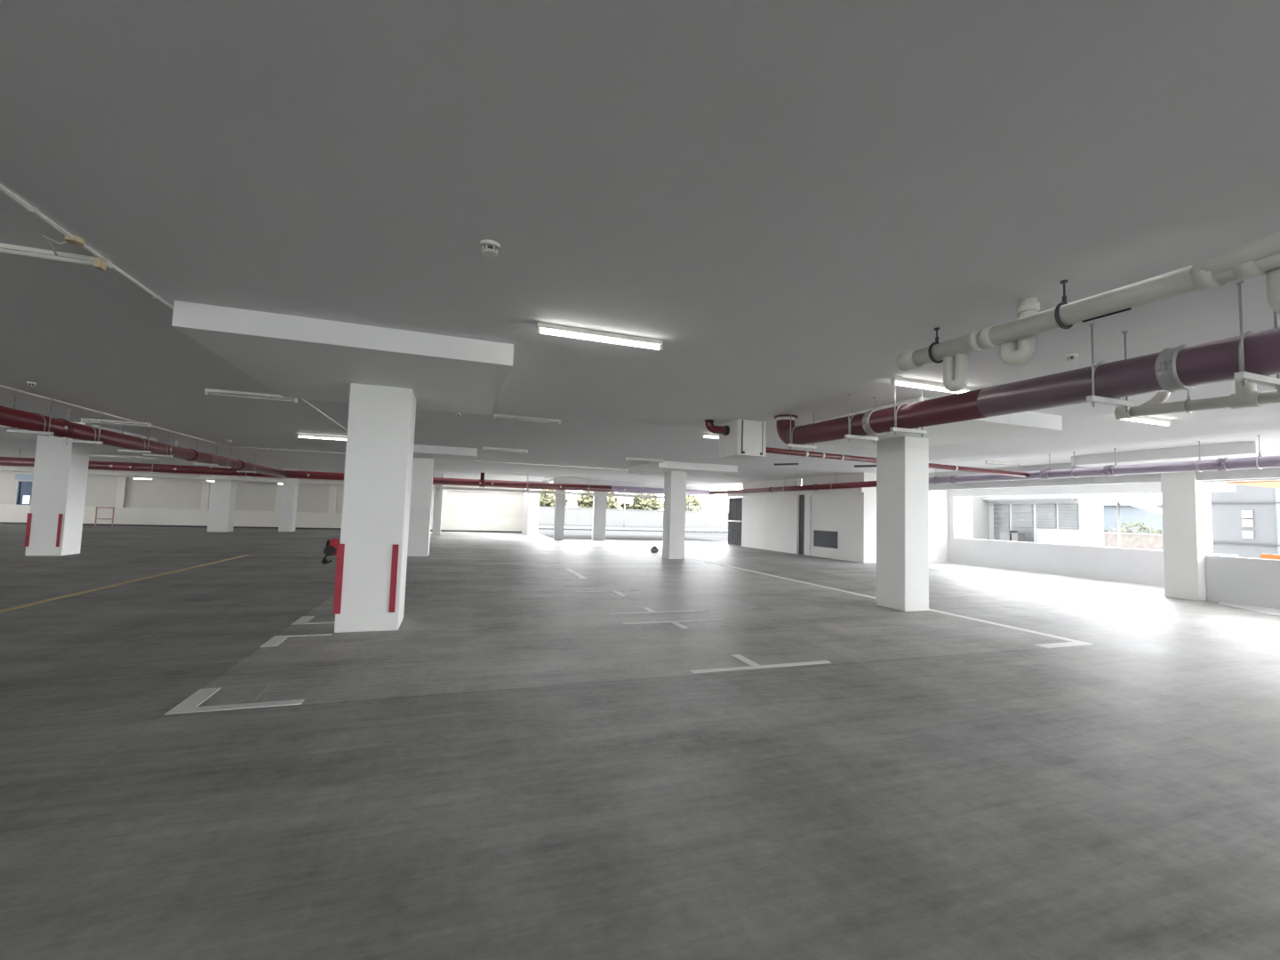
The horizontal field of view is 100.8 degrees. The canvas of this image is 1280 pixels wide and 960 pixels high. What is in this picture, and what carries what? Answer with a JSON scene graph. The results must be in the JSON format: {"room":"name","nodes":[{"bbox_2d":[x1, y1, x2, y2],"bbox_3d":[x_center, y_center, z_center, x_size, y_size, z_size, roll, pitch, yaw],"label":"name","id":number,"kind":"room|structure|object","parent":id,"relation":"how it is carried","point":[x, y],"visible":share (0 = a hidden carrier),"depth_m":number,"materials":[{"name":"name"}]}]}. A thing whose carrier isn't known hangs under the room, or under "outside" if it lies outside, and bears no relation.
{"room":"parking garage","nodes":[
{"label":"parking garage","id":0,"kind":"room"},
{"bbox_2d":[0,477,521,531],"bbox_3d":[-21.729,1.377,29.067,30.000,2.500,0.380,3,-4,-19],"label":"wall","id":1,"kind":"structure","parent":0,"point":[9,513],"depth_m":28.54,"materials":[{"name":"beige paint"}]},
{"bbox_2d":[0,521,521,533],"bbox_3d":[-21.696,2.569,28.789,30.000,0.090,0.050,3,-4,-19],"label":"baseboard","id":2,"kind":"structure","parent":1,"relation":"attached to","point":[1,523],"depth_m":28.26,"materials":[{"name":"concrete"}]},
{"bbox_2d":[0,465,523,518],"bbox_3d":[-21.716,0.574,29.155,30.000,2.215,0.300,3,-4,-19],"label":"wall","id":3,"kind":"structure","parent":0,"point":[158,492],"depth_m":29.07,"materials":[{"name":"paint"}]},
{"bbox_2d":[16,480,32,504],"bbox_3d":[-30.017,0.667,26.259,1.250,1.150,0.120,3,-4,-19],"label":"window","id":4,"kind":"structure","parent":3,"relation":"in","point":[24,491],"depth_m":26.11,"materials":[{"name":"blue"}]},
{"bbox_2d":[15,472,33,480],"bbox_3d":[-30.298,-0.157,26.050,0.680,0.330,0.030,3,-4,-19],"label":"sign board","id":5,"kind":"object","parent":3,"relation":"attached to","point":[18,476],"visible":1,"depth_m":26.04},
{"bbox_2d":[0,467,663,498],"bbox_3d":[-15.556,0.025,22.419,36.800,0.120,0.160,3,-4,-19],"label":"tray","id":6,"kind":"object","parent":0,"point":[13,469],"depth_m":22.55,"materials":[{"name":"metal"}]},
{"bbox_2d":[521,480,540,535],"bbox_3d":[-6.784,1.742,32.740,0.650,3.165,3.200,3,-4,-19],"label":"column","id":7,"kind":"structure","parent":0,"point":[531,500],"depth_m":31.26,"materials":[{"name":"grey paint"}]},
{"bbox_2d":[540,477,710,496],"bbox_3d":[-0.982,0.513,30.683,8.850,0.605,4.600,3,-4,-19],"label":"lintel","id":8,"kind":"object","parent":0,"point":[555,479],"visible":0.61,"depth_m":28.36,"materials":[{"name":"grey paint"}]},
{"bbox_2d":[0,0,1279,489],"bbox_3d":[-4.907,-1.696,4.054,45.200,0.250,59.100,3,-4,-19],"label":"ceiling","id":9,"kind":"structure","parent":0,"point":[792,198],"depth_m":2.82,"materials":[{"name":"paint"}]},
{"bbox_2d":[6,394,54,437],"bbox_3d":[-10.402,-1.092,9.066,0.580,0.678,0.060,3,-4,-19],"label":"hanger","id":10,"kind":"object","parent":9,"relation":"hanging from","point":[12,430],"visible":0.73,"depth_m":9.06,"materials":[{"name":"metal"}]},
{"bbox_2d":[0,405,287,478],"bbox_3d":[-11.418,-0.826,11.976,0.353,0.420,22.002,3,-4,-19],"label":"pipe","id":11,"kind":"object","parent":10,"relation":"hanging from","point":[9,417],"visible":0.96,"depth_m":10.94,"materials":[{"name":"metal"}]},
{"bbox_2d":[0,242,111,271],"bbox_3d":[-4.307,-1.540,3.518,1.200,0.090,0.130,3,-4,-19],"label":"light","id":12,"kind":"object","parent":9,"relation":"attached to","point":[99,263],"visible":1,"depth_m":3.60,"materials":[{"name":"white plastic"}]},
{"bbox_2d":[63,408,103,446],"bbox_3d":[-10.844,-1.022,10.339,0.580,0.685,0.060,3,-4,-19],"label":"hanger","id":13,"kind":"object","parent":9,"relation":"hanging from","point":[64,440],"visible":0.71,"depth_m":10.34,"materials":[{"name":"metal"}]},
{"bbox_2d":[0,384,227,447],"bbox_3d":[-10.498,-1.362,9.939,0.040,0.036,13.500,3,-4,-19],"label":"conduit","id":14,"kind":"object","parent":9,"relation":"attached to","point":[1,386],"visible":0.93,"depth_m":10.19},
{"bbox_2d":[80,417,151,427],"bbox_3d":[-11.515,-1.258,11.647,1.200,0.095,0.060,3,-4,-19],"label":"light","id":15,"kind":"object","parent":9,"relation":"attached to","point":[90,420],"visible":1,"depth_m":11.63,"materials":[{"name":"white plastic"}]},
{"bbox_2d":[89,440,177,460],"bbox_3d":[-14.454,-0.903,14.932,2.290,0.580,0.070,3,-4,-19],"label":"drain pipe","id":16,"kind":"object","parent":9,"relation":"hanging from","point":[176,442],"visible":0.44,"depth_m":14.96,"materials":[{"name":"white plastic"}]},
{"bbox_2d":[117,423,151,455],"bbox_3d":[-11.417,-0.933,11.991,0.580,0.695,0.060,3,-4,-19],"label":"hanger","id":17,"kind":"object","parent":9,"relation":"hanging from","point":[118,450],"visible":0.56,"depth_m":11.98,"materials":[{"name":"metal"}]},
{"bbox_2d":[142,428,173,458],"bbox_3d":[-11.745,-0.882,12.934,0.580,0.700,0.060,3,-4,-19],"label":"hanger","id":18,"kind":"object","parent":9,"relation":"hanging from","point":[143,454],"visible":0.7,"depth_m":12.93,"materials":[{"name":"metal"}]},
{"bbox_2d":[0,184,347,431],"bbox_3d":[-6.038,-1.212,9.942,0.310,0.055,21.400,3,-4,-19],"label":"conduit","id":19,"kind":"object","parent":9,"relation":"attached to","point":[69,238],"visible":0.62,"depth_m":3.42,"materials":[{"name":"plastic"}]},
{"bbox_2d":[204,388,297,402],"bbox_3d":[-5.989,-1.300,8.183,1.200,0.095,0.060,3,-4,-19],"label":"light","id":20,"kind":"object","parent":9,"relation":"attached to","point":[214,392],"visible":0.88,"depth_m":8.15,"materials":[{"name":"white plastic"}]},
{"bbox_2d":[296,433,346,440],"bbox_3d":[-7.777,-1.051,13.092,1.200,0.095,0.060,3,-4,-19],"label":"light","id":21,"kind":"object","parent":9,"relation":"attached to","point":[305,436],"visible":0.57,"depth_m":13.05,"materials":[{"name":"white plastic"}]},
{"bbox_2d":[0,448,663,498],"bbox_3d":[-15.553,-0.326,22.464,36.800,0.865,0.230,3,-4,-19],"label":"cable tray","id":22,"kind":"object","parent":9,"relation":"hanging from","point":[13,469],"visible":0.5,"depth_m":22.54,"materials":[{"name":"metal"}]},
{"bbox_2d":[0,456,711,495],"bbox_3d":[-14.538,-0.378,22.524,38.951,0.690,0.393,3,-4,-19],"label":"pipe","id":23,"kind":"object","parent":9,"relation":"hanging from","point":[16,461],"visible":0.72,"depth_m":22.61,"materials":[{"name":"metal"}]},
{"bbox_2d":[228,446,741,477],"bbox_3d":[-4.242,-0.584,19.329,18.000,0.030,0.040,3,-4,-19],"label":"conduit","id":24,"kind":"object","parent":9,"relation":"attached to","point":[228,446],"visible":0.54,"depth_m":19.00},
{"bbox_2d":[480,239,500,256],"bbox_3d":[-0.949,-1.459,3.349,0.124,0.062,0.124,3,-4,-19],"label":"smoke detector","id":25,"kind":"object","parent":9,"relation":"attached to","point":[491,248],"visible":1,"depth_m":3.32,"materials":[{"name":"white plastic"}]},
{"bbox_2d":[483,447,527,453],"bbox_3d":[-3.709,-0.826,14.652,1.200,0.095,0.060,3,-4,-19],"label":"light","id":26,"kind":"object","parent":9,"relation":"attached to","point":[484,448],"visible":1,"depth_m":14.62,"materials":[{"name":"white plastic"}]},
{"bbox_2d":[493,413,560,424],"bbox_3d":[-2.023,-1.091,9.549,1.200,0.095,0.060,3,-4,-19],"label":"light","id":27,"kind":"object","parent":9,"relation":"attached to","point":[503,416],"visible":1,"depth_m":9.52,"materials":[{"name":"white plastic"}]},
{"bbox_2d":[536,322,663,351],"bbox_3d":[-0.355,-1.326,4.926,1.200,0.095,0.060,3,-4,-19],"label":"light","id":28,"kind":"object","parent":9,"relation":"attached to","point":[541,327],"visible":1,"depth_m":4.90,"materials":[{"name":"white plastic"}]},
{"bbox_2d":[704,419,729,435],"bbox_3d":[1.355,-0.926,9.377,0.455,0.234,0.170,3,-4,-19],"label":"pipe","id":29,"kind":"object","parent":9,"relation":"attached to","point":[711,428],"visible":1,"depth_m":9.32,"materials":[{"name":"metal"}]},
{"bbox_2d":[718,418,766,459],"bbox_3d":[1.832,-0.713,9.489,0.560,0.615,0.740,3,-4,-19],"label":"box","id":30,"kind":"object","parent":9,"relation":"hanging from","point":[746,439],"visible":1,"depth_m":9.19,"materials":[{"name":"metal"}]},
{"bbox_2d":[786,410,816,451],"bbox_3d":[2.542,-0.765,8.327,0.520,0.610,0.060,3,-4,-19],"label":"hanger","id":31,"kind":"object","parent":9,"relation":"hanging from","point":[790,444],"visible":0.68,"depth_m":8.29,"materials":[{"name":"metal"}]},
{"bbox_2d":[844,393,878,443],"bbox_3d":[2.967,-0.816,7.099,0.520,0.635,0.060,3,-4,-19],"label":"hanger","id":32,"kind":"object","parent":9,"relation":"hanging from","point":[849,436],"visible":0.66,"depth_m":7.04,"materials":[{"name":"metal"}]},
{"bbox_2d":[889,384,927,437],"bbox_3d":[3.223,-0.846,6.363,0.520,0.650,0.060,3,-4,-19],"label":"hanger","id":33,"kind":"object","parent":9,"relation":"hanging from","point":[895,428],"visible":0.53,"depth_m":6.30,"materials":[{"name":"metal"}]},
{"bbox_2d":[890,376,970,393],"bbox_3d":[3.490,-1.117,6.334,1.200,0.095,0.060,3,-4,-19],"label":"light","id":34,"kind":"object","parent":9,"relation":"attached to","point":[894,380],"visible":0.85,"depth_m":6.26,"materials":[{"name":"white plastic"}]},
{"bbox_2d":[928,327,943,363],"bbox_3d":[2.551,-1.152,4.548,0.188,0.306,0.044,3,-4,-19],"label":"hanger","id":35,"kind":"object","parent":9,"relation":"hanging from","point":[937,329],"visible":0.73,"depth_m":4.53,"materials":[{"name":"metal"}]},
{"bbox_2d":[709,455,1279,495],"bbox_3d":[9.064,-0.068,13.667,0.253,0.240,31.850,3,-4,-19],"label":"pipe","id":36,"kind":"object","parent":9,"relation":"hanging from","point":[1227,464],"visible":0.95,"depth_m":11.49,"materials":[{"name":"metal"}]},
{"bbox_2d":[985,460,1019,466],"bbox_3d":[9.743,-0.431,14.212,1.200,0.095,0.060,3,-4,-19],"label":"light","id":37,"kind":"object","parent":9,"relation":"attached to","point":[987,461],"visible":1,"depth_m":14.17,"materials":[{"name":"white plastic"}]},
{"bbox_2d":[774,327,1279,445],"bbox_3d":[3.829,-0.920,4.612,0.380,0.682,9.113,3,-4,-19],"label":"pipe","id":38,"kind":"object","parent":9,"relation":"hanging from","point":[1182,367],"visible":0.94,"depth_m":4.53,"materials":[{"name":"metal"}]},
{"bbox_2d":[1054,280,1072,329],"bbox_3d":[2.881,-1.188,3.594,0.188,0.334,0.044,3,-4,-19],"label":"hanger","id":39,"kind":"object","parent":9,"relation":"hanging from","point":[1063,282],"visible":0.75,"depth_m":3.58,"materials":[{"name":"metal"}]},
{"bbox_2d":[896,230,1279,391],"bbox_3d":[3.219,-1.105,2.636,0.281,0.597,4.764,3,-4,-18],"label":"drain pipe","id":40,"kind":"object","parent":9,"relation":"hanging from","point":[1016,338],"visible":1,"depth_m":3.36,"materials":[{"name":"white plastic"}]},
{"bbox_2d":[896,348,922,371],"bbox_3d":[2.458,-1.087,4.809,0.168,0.172,0.164,3,-4,-19],"label":"socket","id":41,"kind":"object","parent":40,"relation":"attached to","point":[906,361],"depth_m":4.76,"materials":[{"name":"white plastic"}]},
{"bbox_2d":[966,328,984,351],"bbox_3d":[2.673,-1.101,4.184,0.166,0.168,0.084,3,-4,-19],"label":"socket","id":42,"kind":"object","parent":40,"relation":"attached to","point":[972,342],"depth_m":4.15,"materials":[{"name":"white plastic"}]},
{"bbox_2d":[977,325,1000,349],"bbox_3d":[2.706,-1.103,4.090,0.166,0.168,0.084,3,-4,-19],"label":"socket","id":43,"kind":"object","parent":40,"relation":"attached to","point":[985,339],"depth_m":4.06,"materials":[{"name":"white plastic"}]},
{"bbox_2d":[1191,255,1225,291],"bbox_3d":[3.117,-1.130,2.899,0.166,0.168,0.084,3,-4,-19],"label":"socket","id":44,"kind":"object","parent":40,"relation":"attached to","point":[1204,276],"depth_m":2.87,"materials":[{"name":"white plastic"}]},
{"bbox_2d":[1232,260,1267,279],"bbox_3d":[3.170,-1.133,2.748,0.166,0.168,0.084,3,-4,-19],"label":"socket","id":45,"kind":"object","parent":40,"relation":"attached to","point":[1241,269],"depth_m":2.72,"materials":[{"name":"white plastic"}]},
{"bbox_2d":[928,462,1279,490],"bbox_3d":[15.871,-0.829,0.781,0.200,0.585,39.000,3,-4,-19],"label":"ceiling beam","id":46,"kind":"structure","parent":9,"relation":"attached to","point":[1267,472],"depth_m":13.69,"materials":[{"name":"grey paint"}]},
{"bbox_2d":[1086,323,1133,411],"bbox_3d":[3.900,-0.927,4.409,0.520,0.689,0.060,3,-4,-19],"label":"hanger","id":47,"kind":"object","parent":9,"relation":"hanging from","point":[1092,398],"visible":0.7,"depth_m":4.35,"materials":[{"name":"metal"}]},
{"bbox_2d":[1116,416,1170,426],"bbox_3d":[7.499,-0.895,7.883,1.200,0.095,0.060,3,-4,-19],"label":"light","id":48,"kind":"object","parent":9,"relation":"attached to","point":[1166,422],"visible":0.6,"depth_m":7.91,"materials":[{"name":"white plastic"}]},
{"bbox_2d":[1114,380,1279,419],"bbox_3d":[6.511,-0.934,4.618,0.168,0.521,3.965,3,-4,-19],"label":"drain pipe","id":49,"kind":"object","parent":9,"relation":"hanging from","point":[1247,396],"visible":0.79,"depth_m":5.68,"materials":[{"name":"white plastic"}]},
{"bbox_2d":[1114,407,1134,419],"bbox_3d":[5.882,-0.817,6.417,0.152,0.155,0.145,3,-4,-19],"label":"socket","id":50,"kind":"object","parent":49,"relation":"attached to","point":[1120,413],"depth_m":6.39,"materials":[{"name":"white plastic"}]},
{"bbox_2d":[1233,280,1279,392],"bbox_3d":[4.184,-0.961,3.587,0.520,0.706,0.060,3,-4,-19],"label":"hanger","id":51,"kind":"object","parent":9,"relation":"hanging from","point":[1243,376],"visible":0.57,"depth_m":3.52,"materials":[{"name":"metal"}]},
{"bbox_2d":[0,523,1279,959],"bbox_3d":[-5.769,1.671,3.582,43.600,0.250,59.100,3,-4,-19],"label":"floor","id":52,"kind":"structure","parent":0,"point":[516,769],"depth_m":3.21,"materials":[{"name":"concrete"}]},
{"bbox_2d":[0,421,157,555],"bbox_3d":[-14.599,0.267,12.989,2.900,3.165,3.100,3,-4,-19],"label":"column","id":53,"kind":"structure","parent":52,"relation":"on","point":[55,516],"depth_m":13.06,"materials":[{"name":"white paint"}]},
{"bbox_2d":[0,554,248,612],"bbox_3d":[-9.158,1.828,9.710,0.120,0.024,10.500,3,-4,-19],"label":"lane line","id":54,"kind":"object","parent":52,"relation":"on","point":[172,572],"visible":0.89,"depth_m":8.63,"materials":[{"name":"yellow paint"}]},
{"bbox_2d":[207,464,237,532],"bbox_3d":[-19.738,0.857,25.058,0.800,3.165,0.700,3,-4,-19],"label":"column","id":55,"kind":"structure","parent":52,"relation":"on","point":[222,492],"depth_m":24.75,"materials":[{"name":"white paint"}]},
{"bbox_2d":[164,687,304,714],"bbox_3d":[-3.002,1.670,4.065,0.820,0.024,0.540,3,-4,-19],"label":"parking line","id":56,"kind":"object","parent":52,"relation":"on","point":[189,705],"visible":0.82,"depth_m":3.89,"materials":[{"name":"white paint"}]},
{"bbox_2d":[239,685,270,701],"bbox_3d":[-3.006,1.675,4.138,0.100,0.024,0.340,3,-4,-19],"label":"parking line marking","id":57,"kind":"object","parent":52,"relation":"on","point":[256,692],"visible":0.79,"depth_m":4.12,"materials":[{"name":"beige paint"}]},
{"bbox_2d":[278,468,299,531],"bbox_3d":[-17.849,1.032,26.923,0.600,3.165,0.600,3,-4,-19],"label":"column","id":58,"kind":"structure","parent":52,"relation":"on","point":[289,491],"depth_m":26.65,"materials":[{"name":"white paint"}]},
{"bbox_2d":[259,633,332,647],"bbox_3d":[-3.729,1.754,5.780,0.570,0.024,0.480,3,-4,-19],"label":"parking line","id":59,"kind":"object","parent":52,"relation":"on","point":[276,640],"visible":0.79,"depth_m":5.79,"materials":[{"name":"white paint"}]},
{"bbox_2d":[291,616,334,624],"bbox_3d":[-4.093,1.808,6.827,0.570,0.024,0.500,3,-4,-19],"label":"parking line","id":60,"kind":"object","parent":52,"relation":"on","point":[304,620],"visible":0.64,"depth_m":6.66,"materials":[{"name":"white paint"}]},
{"bbox_2d":[172,300,513,632],"bbox_3d":[-3.155,0.208,6.270,2.800,3.165,3.080,3,-4,-19],"label":"column","id":61,"kind":"structure","parent":52,"relation":"on","point":[384,375],"depth_m":6.22,"materials":[{"name":"white paint"}]},
{"bbox_2d":[321,538,339,564],"bbox_3d":[-3.732,0.868,6.471,0.235,0.302,0.260,3,-4,-19],"label":"valve","id":62,"kind":"object","parent":61,"relation":"attached to","point":[331,549],"visible":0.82,"depth_m":6.36,"materials":[{"name":"red paint"}]},
{"bbox_2d":[432,474,443,535],"bbox_3d":[-10.793,1.340,28.296,0.410,3.165,0.600,3,-4,-19],"label":"column","id":63,"kind":"structure","parent":52,"relation":"on","point":[438,492],"depth_m":28.00,"materials":[{"name":"grey paint"}]},
{"bbox_2d":[407,444,477,556],"bbox_3d":[-6.444,0.698,15.796,2.770,3.165,3.100,3,-4,-19],"label":"column","id":64,"kind":"structure","parent":52,"relation":"on","point":[424,458],"depth_m":15.85,"materials":[{"name":"white paint"}]},
{"bbox_2d":[553,489,565,539],"bbox_3d":[-4.138,1.786,27.244,0.480,2.560,0.300,3,-4,-19],"label":"column","id":65,"kind":"structure","parent":52,"relation":"on","point":[560,499],"depth_m":27.10,"materials":[{"name":"grey paint"}]},
{"bbox_2d":[592,491,607,540],"bbox_3d":[-2.145,1.892,27.930,0.660,2.560,0.300,3,-4,-19],"label":"column","id":66,"kind":"structure","parent":52,"relation":"on","point":[599,502],"depth_m":27.78,"materials":[{"name":"grey paint"}]},
{"bbox_2d":[608,608,707,614],"bbox_3d":[0.244,2.032,8.236,1.620,0.024,0.420,3,-4,-19],"label":"parking line","id":67,"kind":"object","parent":52,"relation":"on","point":[650,611],"visible":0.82,"depth_m":8.10,"materials":[{"name":"white paint"}]},
{"bbox_2d":[622,618,724,628],"bbox_3d":[0.549,1.977,7.205,1.520,0.024,0.490,3,-4,-19],"label":"parking line","id":68,"kind":"object","parent":52,"relation":"on","point":[675,622],"visible":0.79,"depth_m":7.32,"materials":[{"name":"white paint"}]},
{"bbox_2d":[628,460,737,559],"bbox_3d":[1.361,1.111,18.484,2.800,3.165,3.100,3,-4,-19],"label":"column","id":69,"kind":"structure","parent":52,"relation":"on","point":[675,473],"depth_m":17.78,"materials":[{"name":"white paint"}]},
{"bbox_2d":[689,654,831,672],"bbox_3d":[1.169,1.891,5.512,1.580,0.024,0.500,3,-4,-19],"label":"parking line","id":70,"kind":"object","parent":52,"relation":"on","point":[753,665],"visible":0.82,"depth_m":5.35,"materials":[{"name":"white paint"}]},
{"bbox_2d":[688,557,1094,647],"bbox_3d":[3.395,2.396,12.500,0.880,0.024,12.400,3,-4,-19],"label":"parking line","id":71,"kind":"object","parent":52,"relation":"on","point":[1072,643],"visible":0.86,"depth_m":7.93,"materials":[{"name":"white paint"}]},
{"bbox_2d":[798,397,1062,611],"bbox_3d":[4.504,0.613,8.907,2.800,3.165,3.080,3,-4,-19],"label":"column","id":72,"kind":"structure","parent":52,"relation":"on","point":[902,459],"depth_m":8.99,"materials":[{"name":"white paint"}]},
{"bbox_2d":[1071,440,1279,600],"bbox_3d":[11.591,0.988,11.347,1.870,3.165,3.080,3,-4,-19],"label":"column","id":73,"kind":"structure","parent":52,"relation":"on","point":[1186,500],"depth_m":11.51,"materials":[{"name":"white paint"}]},
{"bbox_2d":[1217,602,1279,615],"bbox_3d":[12.988,2.329,6.825,1.400,0.015,8.600,3,-4,-19],"label":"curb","id":74,"kind":"object","parent":52,"relation":"on","point":[1257,609],"visible":1,"depth_m":10.31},
{"bbox_2d":[727,472,948,563],"bbox_3d":[8.029,1.650,23.790,4.000,3.165,9.800,3,-4,-19],"label":"wall","id":75,"kind":"structure","parent":0,"point":[770,521],"depth_m":20.54,"materials":[{"name":"white paint"}]},
{"bbox_2d":[727,496,742,546],"bbox_3d":[4.857,2.115,27.090,0.120,2.450,1.350,3,-4,-19],"label":"door","id":76,"kind":"structure","parent":75,"relation":"in","point":[735,504],"depth_m":27.05,"materials":[{"name":"grey metal"}]},
{"bbox_2d":[799,495,804,554],"bbox_3d":[6.801,1.847,21.976,0.120,2.470,0.480,3,-4,-19],"label":"trim","id":77,"kind":"structure","parent":75,"relation":"attached to","point":[801,497],"depth_m":22.01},
{"bbox_2d":[813,530,837,548],"bbox_3d":[7.167,2.288,20.491,0.030,0.630,1.360,3,-4,-19],"label":"air vent","id":78,"kind":"object","parent":75,"relation":"in","point":[825,539],"visible":1,"depth_m":20.47,"materials":[{"name":"grey metal"}]},
{"bbox_2d":[947,481,1238,586],"bbox_3d":[12.051,1.288,15.932,1.950,3.165,7.700,3,-4,-19],"label":"wall","id":79,"kind":"structure","parent":0,"point":[1120,564],"depth_m":16.03,"materials":[{"name":"paint"}]},
{"bbox_2d":[928,562,1164,593],"bbox_3d":[11.212,2.833,15.826,3.050,0.015,7.200,3,-4,-19],"label":"trim","id":80,"kind":"structure","parent":79,"relation":"attached to","point":[973,570],"depth_m":14.83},
{"bbox_2d":[1103,503,1162,534],"bbox_3d":[43.034,3.615,37.002,10.300,3.620,18.600,3,-4,-19],"label":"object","id":81,"kind":"object","parent":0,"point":[1128,513],"visible":0.12,"depth_m":39.93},
{"bbox_2d":[1202,478,1279,608],"bbox_3d":[17.352,0.271,-3.075,0.200,3.165,30.860,3,-4,-19],"label":"wall","id":82,"kind":"structure","parent":0,"point":[1239,580],"depth_m":10.84,"materials":[{"name":"paint"}]},
{"bbox_3d":[6.180,-0.505,11.655,0.148,0.488,0.044,3,-4,-19],"label":"hanger","id":83,"kind":"object","parent":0,"visible":0},
{"bbox_2d":[765,447,1029,477],"bbox_3d":[5.422,-0.522,11.393,8.204,0.504,0.124,3,-4,-19],"label":"pipe","id":84,"kind":"object","parent":83,"relation":"hanging from","point":[805,453],"visible":0.56,"depth_m":11.09,"materials":[{"name":"metal"}]},
{"label":"outside","id":85,"kind":"structure","parent":0,"visible":0},
{"bbox_3d":[8.784,0.522,-25.592,240.000,0.130,106.000,3,-4,-19],"label":"ground","id":86,"kind":"structure","parent":85,"visible":0},
{"bbox_2d":[999,530,1017,541],"bbox_3d":[18.408,3.263,26.461,0.540,1.470,0.540,3,-4,-19],"label":"crate","id":87,"kind":"object","parent":86,"relation":"on","point":[1004,535],"visible":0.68,"depth_m":26.33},
{"bbox_2d":[1010,532,1025,542],"bbox_3d":[18.570,3.288,25.986,0.540,1.370,0.340,3,-4,-19],"label":"crate","id":88,"kind":"object","parent":86,"relation":"on","point":[1015,537],"visible":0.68,"depth_m":25.90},
{"bbox_2d":[957,494,1103,546],"bbox_3d":[18.232,1.953,30.865,3.100,4.620,13.900,3,-4,-19],"label":"building","id":89,"kind":"structure","parent":86,"relation":"on","point":[1078,519],"depth_m":25.90,"materials":[{"name":"paint"}]},
{"bbox_2d":[982,496,1079,499],"bbox_3d":[17.707,1.112,30.673,0.500,0.100,13.600,3,-4,-19],"label":"hood","id":90,"kind":"object","parent":89,"relation":"attached to","point":[990,497],"depth_m":25.93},
{"bbox_2d":[1102,495,1162,547],"bbox_3d":[21.559,2.231,22.389,1.500,3.220,2.550,3,-4,-19],"label":"canopy","id":91,"kind":"object","parent":86,"relation":"on","point":[1124,500],"visible":0.39,"depth_m":23.01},
{"bbox_2d":[1104,526,1163,550],"bbox_3d":[29.428,3.704,31.217,0.350,1.870,10.000,3,-4,-19],"label":"fence","id":92,"kind":"object","parent":86,"relation":"on","point":[1128,540],"visible":0.19,"depth_m":31.29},
{"bbox_2d":[1110,520,1157,534],"bbox_3d":[31.173,3.697,33.370,2.238,2.276,2.225,3,-4,-19],"label":"shrub","id":93,"kind":"object","parent":86,"relation":"on","point":[1135,524],"visible":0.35,"depth_m":33.35,"materials":[{"name":"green plant"}]},
{"bbox_2d":[1210,484,1279,558],"bbox_3d":[22.083,1.717,15.470,6.060,3.420,6.900,3,-4,-19],"label":"building","id":94,"kind":"structure","parent":86,"relation":"on","point":[1245,521],"depth_m":16.29,"materials":[{"name":"paint"}]},
{"bbox_2d":[1225,480,1279,488],"bbox_3d":[15.588,1.509,11.701,3.200,2.960,2.420,3,-4,-19],"label":"awning","id":95,"kind":"object","parent":86,"relation":"on","point":[1261,484],"visible":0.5,"depth_m":12.04,"materials":[{"name":"metal"}]},
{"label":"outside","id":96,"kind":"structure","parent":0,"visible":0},
{"bbox_2d":[538,533,726,542],"bbox_3d":[-0.815,3.646,32.488,10.050,0.250,7.400,3,-4,-19],"label":"ground landing","id":97,"kind":"structure","parent":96,"point":[566,536],"depth_m":32.09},
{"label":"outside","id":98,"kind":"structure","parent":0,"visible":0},
{"bbox_2d":[538,524,727,542],"bbox_3d":[0.335,11.254,151.081,340.000,0.130,234.000,3,-4,-19],"label":"yard","id":99,"kind":"structure","parent":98,"point":[724,537],"depth_m":47.50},
{"bbox_2d":[539,488,568,507],"bbox_3d":[-12.641,3.176,71.684,6.070,5.331,6.231,3,-4,-19],"label":"tree","id":100,"kind":"object","parent":99,"relation":"on","point":[546,500],"visible":0.32,"depth_m":69.56,"materials":[{"name":"green plant"}]},
{"bbox_2d":[575,490,620,509],"bbox_3d":[-5.717,3.418,73.056,6.577,5.454,6.546,3,-4,-19],"label":"tree","id":101,"kind":"object","parent":99,"relation":"on","point":[582,500],"visible":0.38,"depth_m":71.54,"materials":[{"name":"green plant"}]},
{"bbox_2d":[616,492,633,527],"bbox_3d":[-1.816,3.575,62.855,2.000,4.100,0.160,3,-4,-19],"label":"notice board","id":102,"kind":"object","parent":99,"relation":"on","point":[620,500],"visible":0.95,"depth_m":62.82,"materials":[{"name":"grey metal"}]},
{"bbox_2d":[538,506,727,527],"bbox_3d":[1.927,5.121,70.508,90.000,2.200,0.400,3,-4,-19],"label":"wall","id":103,"kind":"structure","parent":99,"relation":"on","point":[572,516],"depth_m":69.20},
{"bbox_2d":[538,526,727,533],"bbox_3d":[7.200,5.344,55.158,70.000,0.180,2.500,3,-4,-19],"label":"kerb","id":104,"kind":"object","parent":99,"relation":"on","point":[540,527],"visible":0.25,"depth_m":51.38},
{"bbox_2d":[619,493,663,510],"bbox_3d":[0.230,3.947,77.324,6.607,5.301,6.537,3,-4,-19],"label":"tree","id":105,"kind":"object","parent":99,"relation":"on","point":[638,503],"visible":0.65,"depth_m":75.28,"materials":[{"name":"green plant"}]},
{"bbox_2d":[662,495,703,511],"bbox_3d":[6.460,4.300,80.480,6.574,5.378,6.302,3,-4,-19],"label":"tree","id":106,"kind":"object","parent":99,"relation":"on","point":[694,501],"visible":0.29,"depth_m":78.80,"materials":[{"name":"green plant"}]},
{"bbox_2d":[685,505,727,534],"bbox_3d":[6.498,3.772,49.750,6.024,2.600,0.040,3,-4,-19],"label":"fence","id":107,"kind":"object","parent":99,"relation":"on","point":[699,507],"visible":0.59,"depth_m":49.60,"materials":[{"name":"grey metal"}]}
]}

